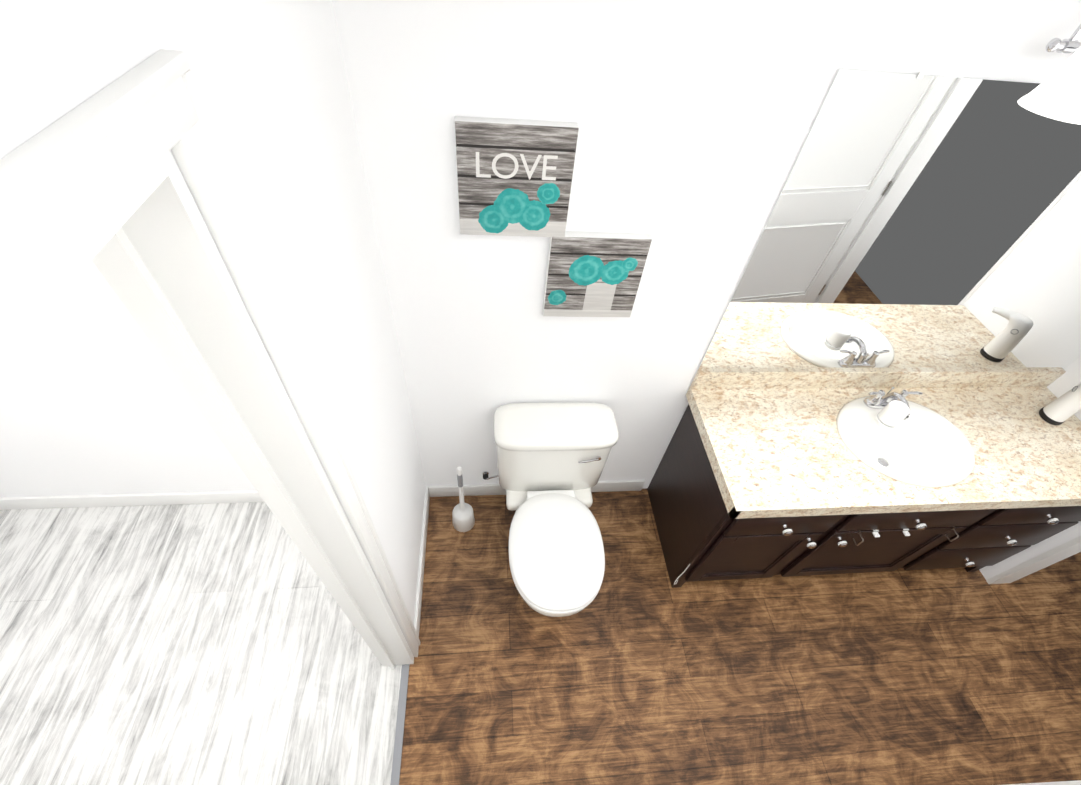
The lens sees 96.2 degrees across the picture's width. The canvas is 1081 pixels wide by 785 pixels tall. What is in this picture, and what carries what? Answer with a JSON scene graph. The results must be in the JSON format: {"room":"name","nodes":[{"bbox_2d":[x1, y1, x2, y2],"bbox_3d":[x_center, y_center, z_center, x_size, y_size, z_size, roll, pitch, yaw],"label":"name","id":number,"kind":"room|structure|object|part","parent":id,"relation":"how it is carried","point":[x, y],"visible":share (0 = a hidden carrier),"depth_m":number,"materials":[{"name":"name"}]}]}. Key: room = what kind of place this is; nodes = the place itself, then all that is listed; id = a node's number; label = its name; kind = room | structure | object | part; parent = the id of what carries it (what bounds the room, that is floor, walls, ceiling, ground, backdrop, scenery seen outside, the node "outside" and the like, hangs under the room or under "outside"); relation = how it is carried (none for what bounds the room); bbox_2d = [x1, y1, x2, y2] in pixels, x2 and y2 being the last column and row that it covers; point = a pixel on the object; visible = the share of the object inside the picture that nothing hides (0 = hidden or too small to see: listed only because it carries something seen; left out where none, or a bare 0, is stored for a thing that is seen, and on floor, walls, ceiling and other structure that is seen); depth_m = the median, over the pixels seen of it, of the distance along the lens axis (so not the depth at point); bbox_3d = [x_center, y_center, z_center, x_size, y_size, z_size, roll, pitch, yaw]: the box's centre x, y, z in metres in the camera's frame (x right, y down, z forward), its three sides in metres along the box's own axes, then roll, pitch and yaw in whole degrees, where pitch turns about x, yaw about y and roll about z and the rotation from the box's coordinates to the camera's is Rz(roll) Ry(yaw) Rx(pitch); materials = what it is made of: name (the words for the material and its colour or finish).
{"room":"bathroom","nodes":[
{"label":"bathroom","id":0,"kind":"room"},
{"bbox_2d":[0,0,427,656],"bbox_3d":[-0.454,0.638,0.798,0.120,2.440,2.340,0,49,-6],"label":"wall","id":1,"kind":"structure","parent":0,"point":[89,406],"depth_m":1.07,"materials":[{"name":"white paint"}]},
{"bbox_2d":[0,491,263,509],"bbox_3d":[-2.030,0.515,2.298,2.680,0.095,0.019,0,49,-6],"label":"baseboard","id":2,"kind":"structure","parent":1,"relation":"attached to","point":[40,502],"depth_m":2.30,"materials":[{"name":"white wood"}]},
{"bbox_2d":[0,49,420,668],"bbox_3d":[-0.474,0.673,0.983,0.166,2.113,0.816,0,49,-6],"label":"trim","id":3,"kind":"structure","parent":1,"relation":"attached to","point":[96,179],"depth_m":0.56,"materials":[{"name":"white wood"}]},
{"bbox_2d":[390,664,409,784],"bbox_3d":[-0.528,1.363,1.779,0.030,0.004,0.650,0,49,-6],"label":"trim","id":4,"kind":"structure","parent":1,"relation":"attached to","point":[397,755],"depth_m":1.85,"materials":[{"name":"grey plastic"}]},
{"bbox_2d":[414,488,431,636],"bbox_3d":[-0.544,0.772,2.231,0.018,0.095,0.665,0,49,-6],"label":"baseboard","id":5,"kind":"structure","parent":1,"relation":"attached to","point":[428,491],"depth_m":2.19,"materials":[{"name":"white wood"}]},
{"bbox_2d":[0,488,1080,784],"bbox_3d":[-0.189,1.522,1.720,6.440,0.060,2.820,0,49,-6],"label":"floor","id":6,"kind":"structure","parent":0,"point":[638,670],"depth_m":2.02,"materials":[{"name":"brown wood"}]},
{"bbox_2d":[452,467,474,531],"bbox_3d":[-0.363,0.483,2.229,0.110,0.506,0.110,0,49,-6],"label":"toilet brush","id":7,"kind":"object","parent":6,"relation":"on","point":[463,519],"visible":1,"depth_m":2.31,"materials":[{"name":"white plastic"}]},
{"bbox_3d":[-0.350,0.380,2.111,0.023,0.100,0.023,0,49,-6],"label":"handle","id":8,"kind":"part","parent":7,"relation":"part of","materials":[{"name":"grey plastic"}]},
{"bbox_2d":[494,402,618,616],"bbox_3d":[0.052,0.557,2.036,0.492,0.765,0.720,0,49,-6],"label":"toilet","id":9,"kind":"object","parent":6,"relation":"on","point":[552,458],"visible":1,"depth_m":1.92,"materials":[{"name":"white ceramic"}]},
{"bbox_3d":[0.063,0.618,1.938,0.380,0.051,0.500,0,49,-6],"label":"seat","id":10,"kind":"part","parent":9,"relation":"part of","materials":[{"name":"white plastic"}]},
{"bbox_3d":[0.197,0.270,1.936,0.093,0.029,0.016,0,49,-6],"label":"handle","id":11,"kind":"part","parent":9,"relation":"part of","materials":[{"name":"silver metal"}]},
{"bbox_2d":[647,385,1080,587],"bbox_3d":[1.428,0.463,2.214,1.656,0.840,0.584,0,49,-6],"label":"bathroom vanity","id":12,"kind":"object","parent":6,"relation":"on","point":[768,473],"depth_m":1.93,"materials":[{"name":"brown wood"}]},
{"bbox_3d":[0.621,0.802,2.127,0.016,0.202,0.021,0,49,-6],"label":"cord","id":13,"kind":"part","parent":12,"relation":"part of","materials":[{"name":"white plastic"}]},
{"bbox_2d":[863,386,922,420],"bbox_3d":[1.418,0.049,1.933,0.230,0.090,0.144,0,49,-6],"label":"faucet","id":14,"kind":"object","parent":12,"relation":"on","point":[878,405],"depth_m":1.95,"materials":[{"name":"silver metal"}]},
{"bbox_2d":[836,395,974,487],"bbox_3d":[1.418,0.224,1.947,0.526,0.162,0.432,0,49,-6],"label":"sink","id":15,"kind":"object","parent":12,"relation":"in","point":[927,449],"depth_m":1.96,"materials":[{"name":"white ceramic"}]},
{"bbox_2d":[1039,384,1080,424],"bbox_3d":[2.132,0.054,1.936,0.137,0.224,0.148,0,49,-6],"label":"soap dispenser","id":16,"kind":"object","parent":12,"relation":"on","point":[1060,410],"visible":0.98,"depth_m":1.97,"materials":[{"name":"white plastic"}]},
{"bbox_2d":[340,0,1080,488],"bbox_3d":[-0.492,-0.315,1.624,5.840,2.440,0.120,0,49,-6],"label":"wall","id":17,"kind":"structure","parent":0,"point":[432,338],"depth_m":1.24,"materials":[{"name":"white paint"}]},
{"bbox_2d":[482,471,497,479],"bbox_3d":[-0.227,0.389,2.301,0.100,0.174,0.104,0,49,-6],"label":"supply valve","id":18,"kind":"object","parent":17,"relation":"attached to","point":[485,475],"visible":0.92,"depth_m":2.35,"materials":[{"name":"silver metal"}]},
{"bbox_3d":[-0.267,0.410,2.356,0.027,0.016,0.028,0,49,-6],"label":"knob","id":19,"kind":"part","parent":18,"relation":"part of","materials":[{"name":"black rubber"}]},
{"bbox_2d":[425,480,644,496],"bbox_3d":[-0.016,0.499,2.525,1.135,0.095,0.014,0,49,-6],"label":"baseboard","id":20,"kind":"structure","parent":17,"relation":"attached to","point":[623,485],"depth_m":2.50,"materials":[{"name":"white wood"}]},
{"bbox_2d":[454,116,651,316],"bbox_3d":[0.050,-0.458,1.403,0.560,0.595,0.031,0,49,-6],"label":"wall art","id":21,"kind":"object","parent":17,"relation":"attached to","point":[514,177],"visible":1,"depth_m":1.32,"materials":[{"name":"wood"}]},
{"bbox_2d":[454,116,579,237],"bbox_3d":[-0.068,-0.554,1.278,0.300,0.300,0.030,0,49,-6],"label":"picture","id":22,"kind":"object","parent":21,"relation":"attached to","point":[515,176],"depth_m":1.25,"materials":[{"name":"wood"}]},
{"bbox_2d":[542,230,651,316],"bbox_3d":[0.167,-0.363,1.529,0.300,0.300,0.030,0,49,-6],"label":"picture","id":23,"kind":"object","parent":21,"relation":"attached to","point":[589,274],"depth_m":1.50,"materials":[{"name":"wood"}]},
{"bbox_2d":[691,369,1065,388],"bbox_3d":[1.443,-0.058,2.044,1.656,0.100,0.019,0,49,-6],"label":"backsplash","id":24,"kind":"structure","parent":17,"relation":"attached to","point":[703,379],"depth_m":2.02,"materials":[{"name":"beige stone"}]},
{"bbox_2d":[698,68,1080,369],"bbox_3d":[1.488,-0.434,1.623,1.656,1.029,0.005,0,49,-6],"label":"wall mirror","id":25,"kind":"object","parent":17,"relation":"attached to","point":[913,222],"visible":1,"depth_m":1.53,"materials":[{"name":"clear glass"}]},
{"bbox_2d":[916,71,925,78],"bbox_3d":[0.915,-0.764,1.165,0.016,0.015,0.003,0,49,-6],"label":"mirror clip","id":26,"kind":"object","parent":25,"relation":"attached to","point":[921,74],"visible":1,"depth_m":1.15,"materials":[{"name":"white plastic"}]},
{"bbox_2d":[1018,24,1080,124],"bbox_3d":[1.449,-0.751,1.068,0.699,0.240,0.242,0,49,-6],"label":"sconce","id":27,"kind":"object","parent":17,"relation":"attached to","point":[1056,95],"visible":1,"depth_m":1.05,"materials":[{"name":"silver metal"}]},
{"bbox_2d":[979,357,1080,579],"bbox_3d":[2.432,0.460,1.259,0.120,2.440,1.920,0,49,-6],"label":"wall","id":28,"kind":"structure","parent":0,"point":[1071,378],"depth_m":2.14,"materials":[{"name":"white paint"}]},
{"bbox_2d":[986,536,1080,583],"bbox_3d":[2.417,0.623,1.333,0.139,2.112,0.977,0,49,-6],"label":"door frame","id":29,"kind":"structure","parent":28,"relation":"attached to","point":[1072,547],"depth_m":2.23,"materials":[{"name":"white wood"}]},
{"bbox_2d":[1007,780,1080,784],"bbox_3d":[1.909,0.898,1.092,0.898,2.021,0.248,0,49,-6],"label":"entry door","id":30,"kind":"structure","parent":28,"relation":"in","point":[1077,782],"depth_m":1.35,"materials":[{"name":"white"}]}
]}

